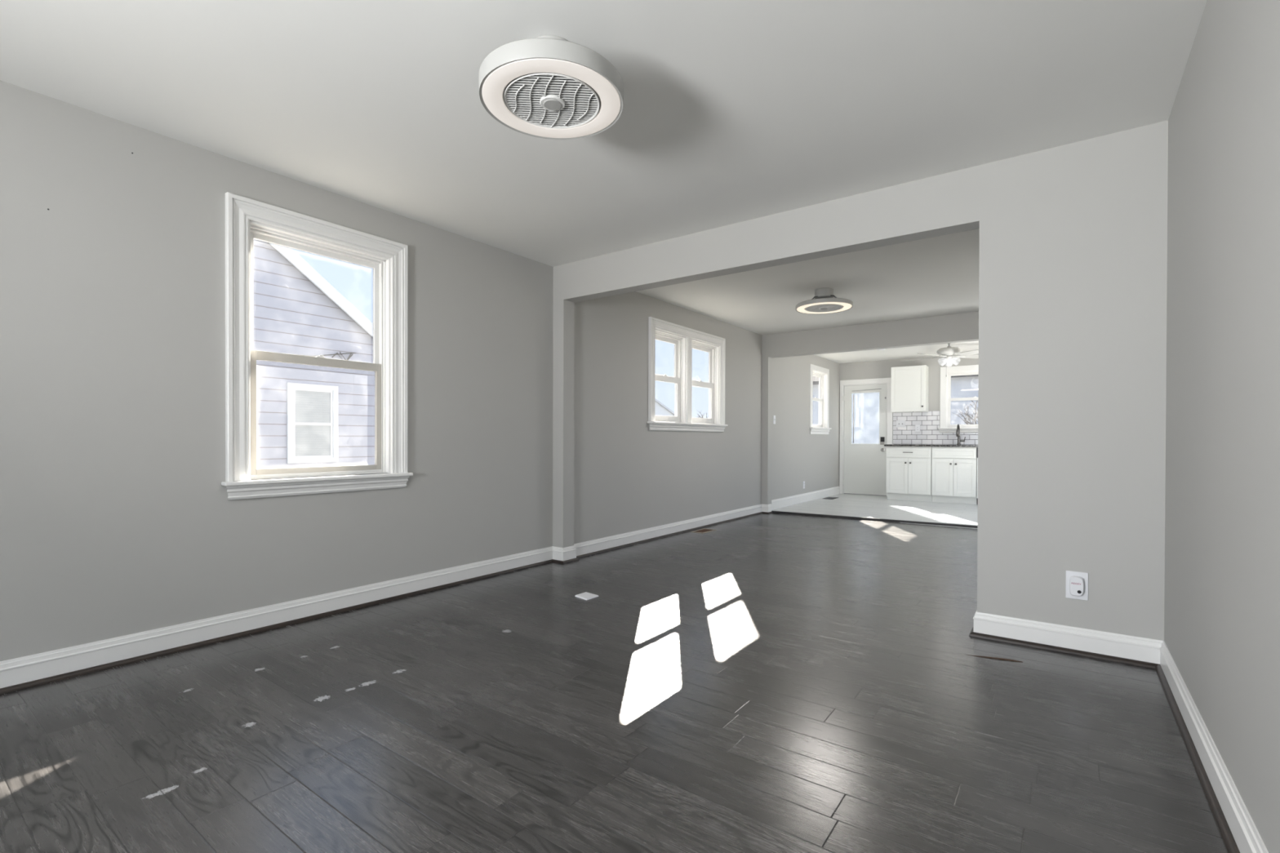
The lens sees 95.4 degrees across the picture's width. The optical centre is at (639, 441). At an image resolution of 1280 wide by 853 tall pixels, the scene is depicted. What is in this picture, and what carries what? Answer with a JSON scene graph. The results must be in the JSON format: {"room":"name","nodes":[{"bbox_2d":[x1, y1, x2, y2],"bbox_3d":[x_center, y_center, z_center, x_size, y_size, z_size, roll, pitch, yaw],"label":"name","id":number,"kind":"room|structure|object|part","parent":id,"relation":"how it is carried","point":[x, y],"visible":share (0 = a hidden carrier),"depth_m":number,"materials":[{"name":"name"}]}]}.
{"room":"empty living room","nodes":[
{"label":"empty living room","id":0,"kind":"room"},
{"bbox_2d":[0,80,553,661],"bbox_3d":[-2.572,-0.196,2.428,0.130,2.500,6.351,0,0,36],"label":"wall","id":1,"kind":"structure","parent":0,"point":[117,518],"depth_m":2.79,"materials":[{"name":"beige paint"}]},
{"bbox_2d":[221,191,413,500],"bbox_3d":[-1.846,-0.484,3.384,0.203,1.556,1.039,0,0,36],"label":"window","id":2,"kind":"structure","parent":1,"relation":"in","point":[241,357],"depth_m":3.32,"materials":[{"name":"white paint"}]},
{"bbox_3d":[-1.887,-0.790,3.413,0.022,0.685,0.739,0,0,36],"label":"sash","id":3,"kind":"part","parent":2,"relation":"part of","materials":[{"name":"white plastic"}]},
{"bbox_3d":[-1.867,-0.155,3.401,0.024,0.671,0.747,0,0,36],"label":"sash","id":4,"kind":"part","parent":2,"relation":"part of","materials":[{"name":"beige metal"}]},
{"bbox_3d":[-1.883,-0.480,3.412,0.070,1.336,0.771,0,0,36],"label":"frame","id":5,"kind":"part","parent":2,"relation":"part of","materials":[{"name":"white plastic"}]},
{"bbox_3d":[-1.809,0.210,3.360,0.107,0.020,1.039,0,0,36],"label":"sill","id":6,"kind":"part","parent":2,"relation":"part of","materials":[{"name":"white paint"}]},
{"bbox_2d":[0,511,772,694],"bbox_3d":[-1.260,0.989,4.006,0.137,0.019,10.181,0,0,37],"label":"trim","id":7,"kind":"structure","parent":1,"relation":"attached to","point":[57,677],"depth_m":3.16,"materials":[{"name":"brown wood"}]},
{"bbox_2d":[0,486,839,688],"bbox_3d":[-0.273,0.921,5.383,0.173,0.142,13.570,0,0,37],"label":"baseboard","id":8,"kind":"structure","parent":1,"relation":"attached to","point":[27,668],"depth_m":3.24,"materials":[{"name":"white paint"}]},
{"bbox_2d":[0,0,1207,363],"bbox_3d":[1.227,-1.537,4.279,4.070,0.220,13.830,0,0,36],"label":"ceiling","id":9,"kind":"structure","parent":0,"point":[734,111],"depth_m":2.47,"materials":[{"name":"white paint"}]},
{"bbox_2d":[478,35,623,139],"bbox_3d":[-0.322,-1.339,2.142,0.524,0.200,0.524,0,0,36],"label":"ceiling fan light","id":10,"kind":"object","parent":9,"relation":"attached to","point":[545,86],"visible":1,"depth_m":2.07,"materials":[{"name":"grey plastic"}]},
{"bbox_3d":[-0.420,-1.284,2.099,0.119,0.019,0.078,0,0,-22],"label":"blade","id":11,"kind":"part","parent":10,"relation":"part of","materials":[{"name":"grey plastic"}]},
{"bbox_3d":[-0.393,-1.285,2.222,0.078,0.019,0.119,0,0,-40],"label":"blade","id":12,"kind":"part","parent":10,"relation":"part of","materials":[{"name":"grey plastic"}]},
{"bbox_3d":[-0.311,-1.283,2.036,0.078,0.019,0.119,0,0,-4],"label":"blade","id":13,"kind":"part","parent":10,"relation":"part of","materials":[{"name":"grey plastic"}]},
{"bbox_2d":[504,72,599,128],"bbox_3d":[-0.322,-1.249,2.143,0.346,0.008,0.346,0,0,36],"label":"grille","id":14,"kind":"object","parent":10,"relation":"attached to","point":[552,100],"depth_m":2.13,"materials":[{"name":"white plastic"}]},
{"bbox_3d":[-0.322,-1.282,2.142,0.100,0.042,0.100,0,0,36],"label":"motor","id":15,"kind":"part","parent":10,"relation":"part of","materials":[{"name":"grey plastic"}]},
{"bbox_3d":[-0.322,-1.308,2.142,0.342,0.003,0.342,0,0,36],"label":"plate","id":16,"kind":"part","parent":10,"relation":"part of","materials":[{"name":"plastic"}]},
{"bbox_3d":[-0.269,-1.284,2.236,0.082,0.019,0.119,0,0,36],"label":"blade","id":17,"kind":"part","parent":10,"relation":"part of","materials":[{"name":"grey plastic"}]},
{"bbox_3d":[-0.217,-1.284,2.120,0.119,0.019,0.078,0,0,14],"label":"blade","id":18,"kind":"part","parent":10,"relation":"part of","materials":[{"name":"grey plastic"}]},
{"bbox_2d":[795,287,853,314],"bbox_3d":[1.761,-1.363,5.574,0.524,0.182,0.524,0,0,36],"label":"ceiling fan light","id":19,"kind":"object","parent":9,"relation":"attached to","point":[824,303],"visible":1,"depth_m":5.50,"materials":[{"name":"grey plastic"}]},
{"bbox_2d":[804,303,843,312],"bbox_3d":[1.761,-1.282,5.574,0.346,0.008,0.346,0,0,36],"label":"grille","id":20,"kind":"object","parent":19,"relation":"attached to","point":[824,308],"depth_m":5.58,"materials":[{"name":"white plastic"}]},
{"bbox_2d":[900,342,978,377],"bbox_3d":[4.410,-1.186,8.376,1.245,0.515,1.261,0,0,36],"label":"fan","id":21,"kind":"object","parent":9,"relation":"hanging from","point":[948,353],"visible":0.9,"depth_m":8.28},
{"bbox_3d":[4.116,-1.218,8.620,0.480,0.041,0.136,0,0,42],"label":"blade","id":22,"kind":"part","parent":21,"relation":"part of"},
{"bbox_3d":[4.326,-1.144,8.330,0.118,0.114,0.116,0,0,36],"label":"lamp shade","id":23,"kind":"part","parent":21,"relation":"part of","materials":[{"name":"white glass"}]},
{"bbox_3d":[4.463,-1.144,8.424,0.110,0.114,0.119,0,0,36],"label":"lamp shade","id":24,"kind":"part","parent":21,"relation":"part of","materials":[{"name":"white glass"}]},
{"bbox_3d":[4.474,-1.143,8.256,0.120,0.114,0.109,0,0,36],"label":"lamp shade","id":25,"kind":"part","parent":21,"relation":"part of","materials":[{"name":"white glass"}]},
{"bbox_3d":[4.514,-1.212,7.928,0.136,0.041,0.480,0,0,-12],"label":"blade","id":26,"kind":"part","parent":21,"relation":"part of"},
{"bbox_3d":[4.845,-1.214,8.294,0.480,0.041,0.136,0,0,6],"label":"blade","id":27,"kind":"part","parent":21,"relation":"part of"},
{"bbox_2d":[0,493,1227,852],"bbox_3d":[1.220,1.051,4.295,4.070,0.104,13.830,0,0,36],"label":"floor","id":28,"kind":"structure","parent":0,"point":[772,682],"depth_m":2.08,"materials":[{"name":"grey wood"}]},
{"bbox_2d":[574,591,598,599],"bbox_3d":[-0.347,0.997,3.764,0.125,0.008,0.128,0,0,36],"label":"floor plate","id":29,"kind":"object","parent":28,"relation":"on","point":[586,596],"visible":1,"depth_m":3.75,"materials":[{"name":"white plastic"}]},
{"bbox_2d":[690,528,715,533],"bbox_3d":[0.705,0.987,6.447,0.160,0.004,0.290,0,0,36],"label":"floor vent","id":30,"kind":"object","parent":28,"relation":"in","point":[701,531],"visible":1,"depth_m":6.44,"materials":[{"name":"beige metal"}]},
{"bbox_2d":[822,497,838,499],"bbox_3d":[3.272,0.968,9.995,0.175,0.004,0.340,0,0,36],"label":"floor vent","id":31,"kind":"object","parent":28,"relation":"in","point":[828,498],"visible":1,"depth_m":9.97,"materials":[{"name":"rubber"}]},
{"bbox_2d":[771,511,977,528],"bbox_3d":[3.344,0.979,7.065,3.653,0.026,0.060,0,0,33],"label":"trim","id":32,"kind":"structure","parent":28,"relation":"on","point":[773,512],"depth_m":7.30,"materials":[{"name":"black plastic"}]},
{"bbox_2d":[886,446,932,502],"bbox_3d":[4.587,0.525,9.827,0.689,0.898,0.630,0,0,36],"label":"base cabinet","id":33,"kind":"object","parent":28,"relation":"on","point":[908,468],"visible":1,"depth_m":9.60,"materials":[{"name":"white paint"}]},
{"bbox_3d":[4.289,0.563,9.709,0.338,0.586,0.019,0,0,36],"label":"door","id":34,"kind":"part","parent":33,"relation":"part of","materials":[{"name":"white paint"}]},
{"bbox_3d":[4.428,0.177,9.606,0.681,0.155,0.019,0,0,36],"label":"drawer","id":35,"kind":"part","parent":33,"relation":"part of","materials":[{"name":"white paint"}]},
{"bbox_3d":[4.566,0.565,9.507,0.338,0.586,0.019,0,0,36],"label":"door","id":36,"kind":"part","parent":33,"relation":"part of","materials":[{"name":"white paint"}]},
{"bbox_2d":[884,444,977,447],"bbox_3d":[5.426,0.066,9.220,2.810,0.032,0.628,0,0,36],"label":"countertop","id":37,"kind":"structure","parent":33,"relation":"on","point":[885,445],"depth_m":9.43,"materials":[{"name":"stone"}]},
{"bbox_2d":[955,424,965,444],"bbox_3d":[5.189,-0.119,9.421,0.128,0.335,0.201,0,0,36],"label":"faucet","id":38,"kind":"object","parent":37,"relation":"on","point":[957,432],"visible":1,"depth_m":9.46,"materials":[{"name":"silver metal"}]},
{"bbox_2d":[931,446,977,504],"bbox_3d":[5.126,0.529,9.438,0.631,0.898,0.624,0,0,36],"label":"base cabinet","id":39,"kind":"object","parent":28,"relation":"on","point":[953,469],"visible":1,"depth_m":9.21,"materials":[{"name":"white paint"}]},
{"bbox_3d":[4.837,0.567,9.309,0.310,0.586,0.019,0,0,36],"label":"door","id":40,"kind":"part","parent":39,"relation":"part of","materials":[{"name":"white paint"}]},
{"bbox_3d":[4.965,0.180,9.215,0.623,0.155,0.019,0,0,36],"label":"drawer","id":41,"kind":"part","parent":39,"relation":"part of","materials":[{"name":"white paint"}]},
{"bbox_3d":[5.090,0.569,9.125,0.310,0.586,0.019,0,0,36],"label":"door","id":42,"kind":"part","parent":39,"relation":"part of","materials":[{"name":"white paint"}]},
{"bbox_2d":[976,447,977,504],"bbox_3d":[5.631,0.533,9.085,0.595,0.896,0.600,0,0,36],"label":"dishwasher","id":43,"kind":"object","parent":28,"relation":"on","point":[977,447],"visible":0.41,"depth_m":9.01,"materials":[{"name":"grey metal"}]},
{"bbox_2d":[966,654,1022,662],"bbox_3d":[1.655,1.011,2.724,0.233,0.004,0.015,0,0,23],"label":"floor splinter","id":44,"kind":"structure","parent":28,"relation":"on","point":[966,655],"depth_m":2.71,"materials":[{"name":"brown wood"}]},
{"bbox_2d":[573,291,839,543],"bbox_3d":[1.551,-0.218,7.979,0.157,2.500,7.479,0,0,36],"label":"wall","id":45,"kind":"structure","parent":0,"point":[628,477],"depth_m":6.14,"materials":[{"name":"grey paint"}]},
{"bbox_2d":[647,316,728,431],"bbox_3d":[0.514,-0.686,6.495,0.203,1.137,1.619,0,0,36],"label":"window","id":46,"kind":"structure","parent":45,"relation":"in","point":[682,337],"depth_m":6.42,"materials":[{"name":"white paint"}]},
{"bbox_3d":[0.247,-0.891,6.216,0.022,0.465,0.554,0,0,36],"label":"sash","id":47,"kind":"part","parent":46,"relation":"part of","materials":[{"name":"white plastic"}]},
{"bbox_3d":[0.268,-0.464,6.203,0.024,0.476,0.562,0,0,36],"label":"sash","id":48,"kind":"part","parent":46,"relation":"part of","materials":[{"name":"white plastic"}]},
{"bbox_3d":[0.251,-0.679,6.214,0.070,0.921,0.586,0,0,36],"label":"frame","id":49,"kind":"part","parent":46,"relation":"part of","materials":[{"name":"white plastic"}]},
{"bbox_3d":[0.552,-0.197,6.470,0.107,0.020,1.619,0,0,36],"label":"sill","id":50,"kind":"part","parent":46,"relation":"part of","materials":[{"name":"white paint"}]},
{"bbox_3d":[0.683,-0.893,6.814,0.022,0.465,0.604,0,0,36],"label":"sash","id":51,"kind":"part","parent":46,"relation":"part of","materials":[{"name":"white plastic"}]},
{"bbox_3d":[0.704,-0.467,6.800,0.024,0.476,0.612,0,0,36],"label":"sash","id":52,"kind":"part","parent":46,"relation":"part of","materials":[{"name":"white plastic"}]},
{"bbox_3d":[0.688,-0.681,6.811,0.070,0.921,0.636,0,0,36],"label":"frame","id":53,"kind":"part","parent":46,"relation":"part of","materials":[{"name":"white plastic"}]},
{"bbox_2d":[773,415,775,423],"bbox_3d":[1.949,-0.320,8.424,0.014,0.125,0.075,0,0,36],"label":"light switch","id":54,"kind":"object","parent":45,"relation":"attached to","point":[774,416],"visible":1,"depth_m":8.42,"materials":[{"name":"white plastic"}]},
{"bbox_2d":[808,364,831,434],"bbox_3d":[3.036,-0.706,9.997,0.203,1.158,0.961,0,0,36],"label":"window","id":55,"kind":"structure","parent":45,"relation":"in","point":[822,428],"depth_m":10.26,"materials":[{"name":"white paint"}]},
{"bbox_3d":[2.994,-0.939,10.026,0.022,0.460,0.689,0,0,36],"label":"sash","id":56,"kind":"part","parent":55,"relation":"part of","materials":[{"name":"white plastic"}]},
{"bbox_3d":[3.015,-0.507,10.013,0.024,0.491,0.697,0,0,36],"label":"sash","id":57,"kind":"part","parent":55,"relation":"part of","materials":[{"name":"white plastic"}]},
{"bbox_3d":[2.998,-0.720,10.024,0.070,0.931,0.721,0,0,36],"label":"frame","id":58,"kind":"part","parent":55,"relation":"part of","materials":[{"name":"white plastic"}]},
{"bbox_3d":[3.074,-0.231,9.971,0.107,0.020,0.961,0,0,36],"label":"sill","id":59,"kind":"part","parent":55,"relation":"part of","materials":[{"name":"white paint"}]},
{"bbox_2d":[552,120,1168,640],"bbox_3d":[0.852,-0.195,3.779,3.810,2.500,0.131,0,0,36],"label":"wall","id":60,"kind":"structure","parent":0,"point":[1073,251],"depth_m":2.86,"materials":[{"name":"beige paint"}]},
{"bbox_2d":[1065,570,1088,600],"bbox_3d":[2.094,0.689,2.790,0.086,0.132,0.010,0,0,36],"label":"wall outlet","id":61,"kind":"object","parent":60,"relation":"attached to","point":[1084,575],"visible":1,"depth_m":2.79,"materials":[{"name":"white plastic"}]},
{"bbox_2d":[1069,575,1084,595],"bbox_3d":[2.083,0.689,2.776,0.056,0.092,0.025,0,0,36],"label":"plug","id":62,"kind":"object","parent":61,"relation":"attached to","point":[1076,584],"visible":1,"depth_m":2.77,"materials":[{"name":"white plastic"}]},
{"bbox_2d":[761,311,978,504],"bbox_3d":[3.207,-0.208,6.987,3.788,2.500,0.130,0,0,36],"label":"wall","id":63,"kind":"structure","parent":0,"point":[957,327],"depth_m":7.34,"materials":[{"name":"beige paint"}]},
{"bbox_2d":[839,353,978,486],"bbox_3d":[5.279,-0.220,9.808,4.025,2.500,0.130,0,0,36],"label":"wall","id":64,"kind":"structure","parent":0,"point":[873,369],"depth_m":10.31,"materials":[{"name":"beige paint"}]},
{"bbox_2d":[839,377,893,496],"bbox_3d":[4.131,-0.086,10.621,0.923,2.108,0.170,0,0,36],"label":"door","id":65,"kind":"structure","parent":64,"relation":"in","point":[864,466],"depth_m":10.62,"materials":[{"name":"white paint"}]},
{"bbox_2d":[890,364,928,413],"bbox_3d":[4.627,-0.895,9.990,0.539,0.779,0.337,0,0,36],"label":"upper cabinet","id":66,"kind":"object","parent":64,"relation":"attached to","point":[909,393],"visible":1,"depth_m":9.88,"materials":[{"name":"white paint"}]},
{"bbox_2d":[893,410,977,444],"bbox_3d":[5.618,-0.237,9.474,2.815,0.570,0.009,0,0,36],"label":"backsplash","id":67,"kind":"structure","parent":64,"relation":"attached to","point":[929,422],"depth_m":10.00,"materials":[{"name":"white tile"}]},
{"bbox_2d":[896,420,905,427],"bbox_3d":[4.576,-0.314,10.219,0.150,0.122,0.016,0,0,36],"label":"switch plate","id":68,"kind":"object","parent":67,"relation":"attached to","point":[900,424],"visible":1,"depth_m":10.22,"materials":[{"name":"white plastic"}]},
{"bbox_2d":[915,425,919,431],"bbox_3d":[4.798,-0.233,10.061,0.074,0.118,0.010,0,0,36],"label":"outlet","id":69,"kind":"object","parent":67,"relation":"attached to","point":[917,427],"visible":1,"depth_m":10.06,"materials":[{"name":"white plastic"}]},
{"bbox_2d":[937,364,978,432],"bbox_3d":[5.524,-0.707,9.600,1.070,1.108,0.203,0,0,36],"label":"window","id":70,"kind":"structure","parent":64,"relation":"in","point":[945,426],"depth_m":9.80,"materials":[{"name":"white paint"}]},
{"bbox_3d":[5.494,-0.223,9.564,1.070,0.020,0.107,0,0,36],"label":"sill","id":71,"kind":"part","parent":70,"relation":"part of","materials":[{"name":"white paint"}]},
{"bbox_3d":[5.538,-0.494,9.622,0.792,0.481,0.024,0,0,36],"label":"sash","id":72,"kind":"part","parent":70,"relation":"part of","materials":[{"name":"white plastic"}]},
{"bbox_3d":[5.551,-0.703,9.638,0.816,0.916,0.070,0,0,36],"label":"frame","id":73,"kind":"part","parent":70,"relation":"part of","materials":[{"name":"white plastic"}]},
{"bbox_3d":[5.555,-0.918,9.641,0.784,0.455,0.022,0,0,36],"label":"sash","id":74,"kind":"part","parent":70,"relation":"part of","materials":[{"name":"white plastic"}]},
{"bbox_2d":[1164,0,1279,852],"bbox_3d":[2.814,-0.186,3.126,0.130,2.500,13.830,0,0,36],"label":"wall","id":75,"kind":"structure","parent":0,"point":[1222,595],"depth_m":1.60,"materials":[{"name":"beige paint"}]},
{"bbox_2d":[968,626,1239,852],"bbox_3d":[0.280,1.014,0.432,0.748,0.019,6.221,0,0,36],"label":"trim","id":76,"kind":"structure","parent":75,"relation":"attached to","point":[1229,842],"depth_m":2.10,"materials":[{"name":"brown wood"}]},
{"bbox_2d":[973,610,1268,852],"bbox_3d":[0.292,0.962,0.423,0.746,0.123,6.221,0,0,36],"label":"baseboard","id":77,"kind":"structure","parent":75,"relation":"attached to","point":[1247,838],"depth_m":2.52,"materials":[{"name":"white paint"}]},
{"label":"outside","id":78,"kind":"structure","parent":0,"visible":0},
{"bbox_3d":[7.745,1.581,19.113,130.000,0.200,140.000,0,0,36],"label":"ground","id":79,"kind":"structure","parent":78,"visible":0},
{"bbox_2d":[253,239,374,469],"bbox_3d":[-9.773,-1.261,8.624,10.230,5.520,7.940,0,0,36],"label":"house","id":80,"kind":"structure","parent":79,"relation":"on","point":[308,415],"depth_m":7.59,"materials":[{"name":"purple"}]},
{"bbox_2d":[295,390,330,456],"bbox_3d":[-4.306,-0.240,7.664,0.006,0.867,0.457,0,0,36],"label":"window","id":81,"kind":"structure","parent":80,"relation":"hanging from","point":[313,407],"depth_m":7.66,"materials":[{"name":"clear glass"}]},
{"bbox_2d":[654,399,675,416],"bbox_3d":[-2.984,-1.091,48.470,10.230,4.740,6.960,0,0,36],"label":"house","id":82,"kind":"structure","parent":79,"relation":"on","point":[660,409],"depth_m":46.46,"materials":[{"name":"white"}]},
{"bbox_2d":[812,374,978,444],"bbox_3d":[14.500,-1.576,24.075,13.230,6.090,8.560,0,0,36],"label":"window panes","id":83,"kind":"structure","parent":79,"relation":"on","point":[866,405],"depth_m":22.95,"materials":[{"name":"clear glass"}]},
{"bbox_2d":[951,400,977,424],"bbox_3d":[10.338,0.072,17.701,1.440,2.862,1.297,0,0,36],"label":"bare tree","id":84,"kind":"object","parent":79,"relation":"on","point":[975,417],"visible":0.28,"depth_m":17.77,"materials":[{"name":"grey plant"}]}
]}

